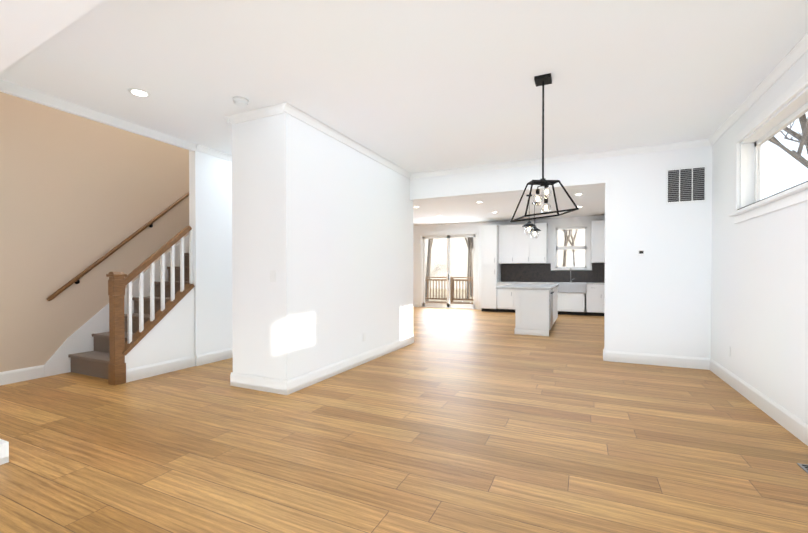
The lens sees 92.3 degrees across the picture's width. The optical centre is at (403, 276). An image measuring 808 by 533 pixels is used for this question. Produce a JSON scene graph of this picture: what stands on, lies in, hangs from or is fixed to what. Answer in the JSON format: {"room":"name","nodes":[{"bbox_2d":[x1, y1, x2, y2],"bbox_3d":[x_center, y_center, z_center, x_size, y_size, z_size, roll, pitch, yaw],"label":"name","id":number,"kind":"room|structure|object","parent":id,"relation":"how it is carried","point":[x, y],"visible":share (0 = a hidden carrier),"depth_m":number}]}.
{"room":"empty living room","nodes":[
{"label":"empty living room","id":0,"kind":"room"},
{"bbox_2d":[0,0,104,71],"bbox_3d":[-2.139,-1.524,0.401,7.090,0.250,3.895,0,1,25],"label":"ceiling","id":1,"kind":"structure","parent":0,"point":[27,26],"depth_m":2.15},
{"bbox_2d":[0,92,188,371],"bbox_3d":[-3.084,-1.659,6.961,0.150,5.600,15.300,0,1,25],"label":"wall","id":2,"kind":"structure","parent":0,"point":[78,194],"depth_m":4.68},
{"bbox_2d":[0,365,44,385],"bbox_3d":[-5.124,1.113,2.395,0.016,0.140,4.895,0,1,25],"label":"baseboard","id":3,"kind":"structure","parent":2,"relation":"attached to","point":[24,374],"depth_m":4.29},
{"bbox_2d":[47,192,188,300],"bbox_3d":[-3.562,-0.885,5.642,0.097,2.322,2.638,0,1,25],"label":"handrail","id":4,"kind":"object","parent":2,"relation":"attached to","point":[75,280],"depth_m":5.05},
{"bbox_2d":[189,150,232,365],"bbox_3d":[-1.862,-0.358,6.885,0.120,3.000,4.130,0,1,25],"label":"wall","id":5,"kind":"structure","parent":0,"point":[210,200],"depth_m":5.20},
{"bbox_2d":[0,80,231,161],"bbox_3d":[-2.403,-1.651,5.542,0.080,0.090,7.000,0,1,25],"label":"crown molding","id":6,"kind":"structure","parent":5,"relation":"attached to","point":[5,87],"depth_m":3.99},
{"bbox_2d":[196,348,232,365],"bbox_3d":[-1.801,1.072,6.869,0.016,0.140,4.130,0,1,25],"label":"baseboard","id":7,"kind":"structure","parent":5,"relation":"attached to","point":[215,356],"depth_m":5.23},
{"bbox_2d":[232,113,412,379],"bbox_3d":[-0.835,-0.270,5.394,0.740,2.850,3.130,0,1,25],"label":"wall","id":8,"kind":"structure","parent":0,"point":[322,224],"depth_m":4.17},
{"bbox_2d":[224,104,283,124],"bbox_3d":[-1.504,-1.644,3.940,0.720,0.075,0.050,0,1,25],"label":"crown molding","id":9,"kind":"structure","parent":8,"relation":"attached to","point":[272,110],"depth_m":3.94},
{"bbox_2d":[230,372,283,394],"bbox_3d":[-1.488,1.098,3.976,0.720,0.140,0.016,0,1,25],"label":"baseboard","id":10,"kind":"structure","parent":8,"relation":"attached to","point":[272,385],"depth_m":3.97},
{"bbox_2d":[270,270,275,281],"bbox_3d":[-1.315,-0.001,3.888,0.080,0.120,0.010,0,1,25],"label":"light switch","id":11,"kind":"object","parent":8,"relation":"attached to","point":[272,275],"visible":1,"depth_m":3.88},
{"bbox_2d":[280,102,411,178],"bbox_3d":[-0.531,-1.655,5.097,0.050,0.075,2.970,0,1,25],"label":"crown molding","id":12,"kind":"structure","parent":8,"relation":"attached to","point":[285,107],"depth_m":4.55},
{"bbox_2d":[284,335,413,394],"bbox_3d":[-0.492,1.087,5.247,0.016,0.140,3.162,0,1,25],"label":"baseboard","id":13,"kind":"structure","parent":8,"relation":"attached to","point":[292,385],"depth_m":4.64},
{"bbox_2d":[0,307,807,532],"bbox_3d":[0.199,1.215,5.462,7.390,0.120,15.300,0,1,25],"label":"floor","id":14,"kind":"structure","parent":0,"point":[450,420],"depth_m":2.66},
{"bbox_2d":[44,226,194,385],"bbox_3d":[-2.870,-0.572,5.896,1.133,3.445,3.680,0,1,25],"label":"staircase","id":15,"kind":"structure","parent":14,"relation":"on","point":[141,326],"depth_m":4.66},
{"bbox_2d":[481,224,500,311],"bbox_3d":[2.725,-0.241,12.165,0.476,2.670,0.679,0,1,25],"label":"tall cabinet","id":16,"kind":"object","parent":14,"relation":"on","point":[490,271],"visible":0.96,"depth_m":11.90},
{"bbox_2d":[512,284,558,335],"bbox_3d":[2.988,0.686,8.557,0.682,0.880,2.430,0,1,25],"label":"kitchen island","id":17,"kind":"object","parent":14,"relation":"on","point":[536,309],"depth_m":7.49},
{"bbox_2d":[500,284,555,287],"bbox_3d":[2.820,0.223,8.647,1.035,0.044,2.460,0,1,25],"label":"island countertop","id":18,"kind":"structure","parent":17,"relation":"on","point":[511,285],"depth_m":7.84},
{"bbox_2d":[497,263,604,315],"bbox_3d":[4.695,0.359,11.286,3.834,1.485,0.624,0,1,25],"label":"lower cabinets","id":19,"kind":"object","parent":14,"relation":"on","point":[580,292],"depth_m":11.32},
{"bbox_2d":[797,463,807,472],"bbox_3d":[2.462,1.180,2.273,0.120,0.008,0.320,0,1,25],"label":"floor vent","id":20,"kind":"object","parent":14,"relation":"in","point":[804,467],"visible":1,"depth_m":2.40},
{"bbox_2d":[0,0,807,225],"bbox_3d":[0.199,-1.770,5.435,7.390,0.150,15.300,0,1,25],"label":"ceiling","id":21,"kind":"structure","parent":0,"point":[414,86],"depth_m":3.16},
{"bbox_2d":[127,88,150,96],"bbox_3d":[-2.417,-1.673,3.542,0.180,0.009,0.180,0,1,25],"label":"recessed light","id":22,"kind":"object","parent":21,"relation":"in","point":[139,92],"visible":1,"depth_m":3.52},
{"bbox_2d":[233,96,248,106],"bbox_3d":[-1.553,-1.657,3.692,0.140,0.045,0.140,0,1,25],"label":"smoke detector","id":23,"kind":"object","parent":21,"relation":"attached to","point":[240,101],"visible":1,"depth_m":3.65},
{"bbox_2d":[522,194,535,234],"bbox_3d":[2.651,-1.295,8.215,0.300,0.850,0.300,0,1,25],"label":"pendant light","id":24,"kind":"object","parent":21,"relation":"hanging from","point":[529,225],"visible":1,"depth_m":8.18},
{"bbox_2d":[530,202,540,238],"bbox_3d":[3.072,-1.304,9.122,0.300,0.850,0.300,0,1,25],"label":"pendant light","id":25,"kind":"object","parent":21,"relation":"hanging from","point":[536,229],"visible":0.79,"depth_m":9.10},
{"bbox_2d":[510,73,578,221],"bbox_3d":[1.179,-1.076,3.289,0.448,1.199,0.360,0,1,-3],"label":"cage pendant light","id":26,"kind":"object","parent":21,"relation":"hanging from","point":[542,80],"visible":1,"depth_m":3.28},
{"bbox_2d":[410,157,605,200],"bbox_3d":[1.452,-1.490,5.964,2.920,0.420,0.150,0,1,25],"label":"header beam","id":27,"kind":"structure","parent":0,"point":[581,173],"depth_m":5.84},
{"bbox_2d":[413,215,604,304],"bbox_3d":[3.389,-0.333,12.319,7.090,2.850,0.150,0,1,25],"label":"wall","id":28,"kind":"structure","parent":0,"point":[550,222],"depth_m":12.67},
{"bbox_2d":[419,230,478,309],"bbox_3d":[1.508,-0.208,13.184,2.120,2.585,0.168,0,1,25],"label":"door","id":29,"kind":"structure","parent":28,"relation":"in","point":[448,236],"depth_m":13.17},
{"bbox_2d":[499,225,514,263],"bbox_3d":[3.254,-0.986,12.091,0.531,1.180,0.354,0,1,25],"label":"upper cabinet","id":30,"kind":"object","parent":28,"relation":"attached to","point":[506,232],"depth_m":11.95},
{"bbox_2d":[515,224,530,263],"bbox_3d":[3.648,-0.984,11.908,0.594,1.180,0.354,0,1,25],"label":"upper cabinet","id":31,"kind":"object","parent":28,"relation":"attached to","point":[517,245],"depth_m":11.75},
{"bbox_2d":[531,224,546,262],"bbox_3d":[4.042,-0.982,11.725,0.531,1.180,0.354,0,1,25],"label":"upper cabinet","id":32,"kind":"object","parent":28,"relation":"attached to","point":[538,245],"depth_m":11.54},
{"bbox_2d":[551,223,590,269],"bbox_3d":[4.975,-0.871,11.550,1.090,1.360,0.200,0,1,25],"label":"kitchen window","id":33,"kind":"structure","parent":28,"relation":"in","point":[556,248],"depth_m":11.54},
{"bbox_2d":[591,220,604,262],"bbox_3d":[5.579,-0.976,11.012,0.479,1.180,0.354,0,1,25],"label":"upper cabinet","id":34,"kind":"object","parent":28,"relation":"attached to","point":[597,226],"depth_m":10.89},
{"bbox_2d":[604,146,711,357],"bbox_3d":[3.307,-0.267,5.114,1.170,2.850,0.150,0,1,25],"label":"wall","id":35,"kind":"structure","parent":0,"point":[657,297],"depth_m":5.04},
{"bbox_2d":[412,139,711,178],"bbox_3d":[1.918,-1.660,5.636,4.040,0.075,0.050,0,1,25],"label":"crown molding","id":36,"kind":"structure","parent":35,"relation":"attached to","point":[703,142],"depth_m":5.42},
{"bbox_2d":[638,249,644,255],"bbox_3d":[3.121,-0.312,5.104,0.080,0.080,0.023,0,1,25],"label":"thermostat","id":37,"kind":"object","parent":35,"relation":"attached to","point":[641,252],"visible":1,"depth_m":5.09},
{"bbox_2d":[603,349,707,369],"bbox_3d":[3.247,1.088,5.063,1.146,0.140,0.016,0,1,25],"label":"baseboard","id":38,"kind":"structure","parent":35,"relation":"attached to","point":[613,356],"depth_m":5.04},
{"bbox_2d":[666,165,706,204],"bbox_3d":[3.556,-1.150,4.893,0.420,0.460,0.026,0,1,25],"label":"air vent","id":39,"kind":"object","parent":35,"relation":"in","point":[684,185],"visible":1,"depth_m":4.89},
{"bbox_2d":[711,51,807,423],"bbox_3d":[3.483,-0.256,3.925,0.150,2.850,15.300,0,1,25],"label":"wall","id":40,"kind":"structure","parent":0,"point":[759,296],"depth_m":3.44},
{"bbox_2d":[708,358,807,445],"bbox_3d":[2.803,1.110,2.670,0.016,0.140,4.730,0,1,25],"label":"baseboard","id":41,"kind":"structure","parent":40,"relation":"attached to","point":[794,425],"depth_m":3.34},
{"bbox_2d":[708,32,807,144],"bbox_3d":[2.788,-1.633,2.652,0.050,0.075,4.730,0,1,25],"label":"crown molding","id":42,"kind":"structure","parent":40,"relation":"attached to","point":[793,56],"depth_m":3.31},
{"bbox_2d":[728,71,807,223],"bbox_3d":[3.045,-0.981,3.052,0.215,0.895,2.130,0,1,25],"label":"window","id":43,"kind":"structure","parent":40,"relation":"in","point":[749,202],"depth_m":3.47},
{"label":"outside","id":44,"kind":"structure","parent":0,"visible":0},
{"bbox_2d":[425,289,472,301],"bbox_3d":[8.678,1.465,12.554,85.000,0.150,90.000,0,1,25],"label":"ground","id":45,"kind":"structure","parent":44,"point":[446,295],"depth_m":25.56},
{"bbox_2d":[425,277,472,303],"bbox_3d":[1.962,0.706,14.706,4.200,1.330,2.940,0,1,25],"label":"deck railing","id":46,"kind":"object","parent":45,"relation":"on","point":[452,280],"depth_m":16.18},
{"bbox_2d":[425,229,584,288],"bbox_3d":[11.560,-3.478,36.529,18.800,9.300,8.800,0,1,25],"label":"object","id":47,"kind":"structure","parent":45,"relation":"on","point":[458,267],"depth_m":35.24},
{"bbox_2d":[425,114,807,300],"bbox_3d":[9.342,-4.355,13.554,25.409,11.592,33.861,0,1,25],"label":"trees","id":48,"kind":"object","parent":45,"relation":"on","point":[566,240],"depth_m":17.13}
]}

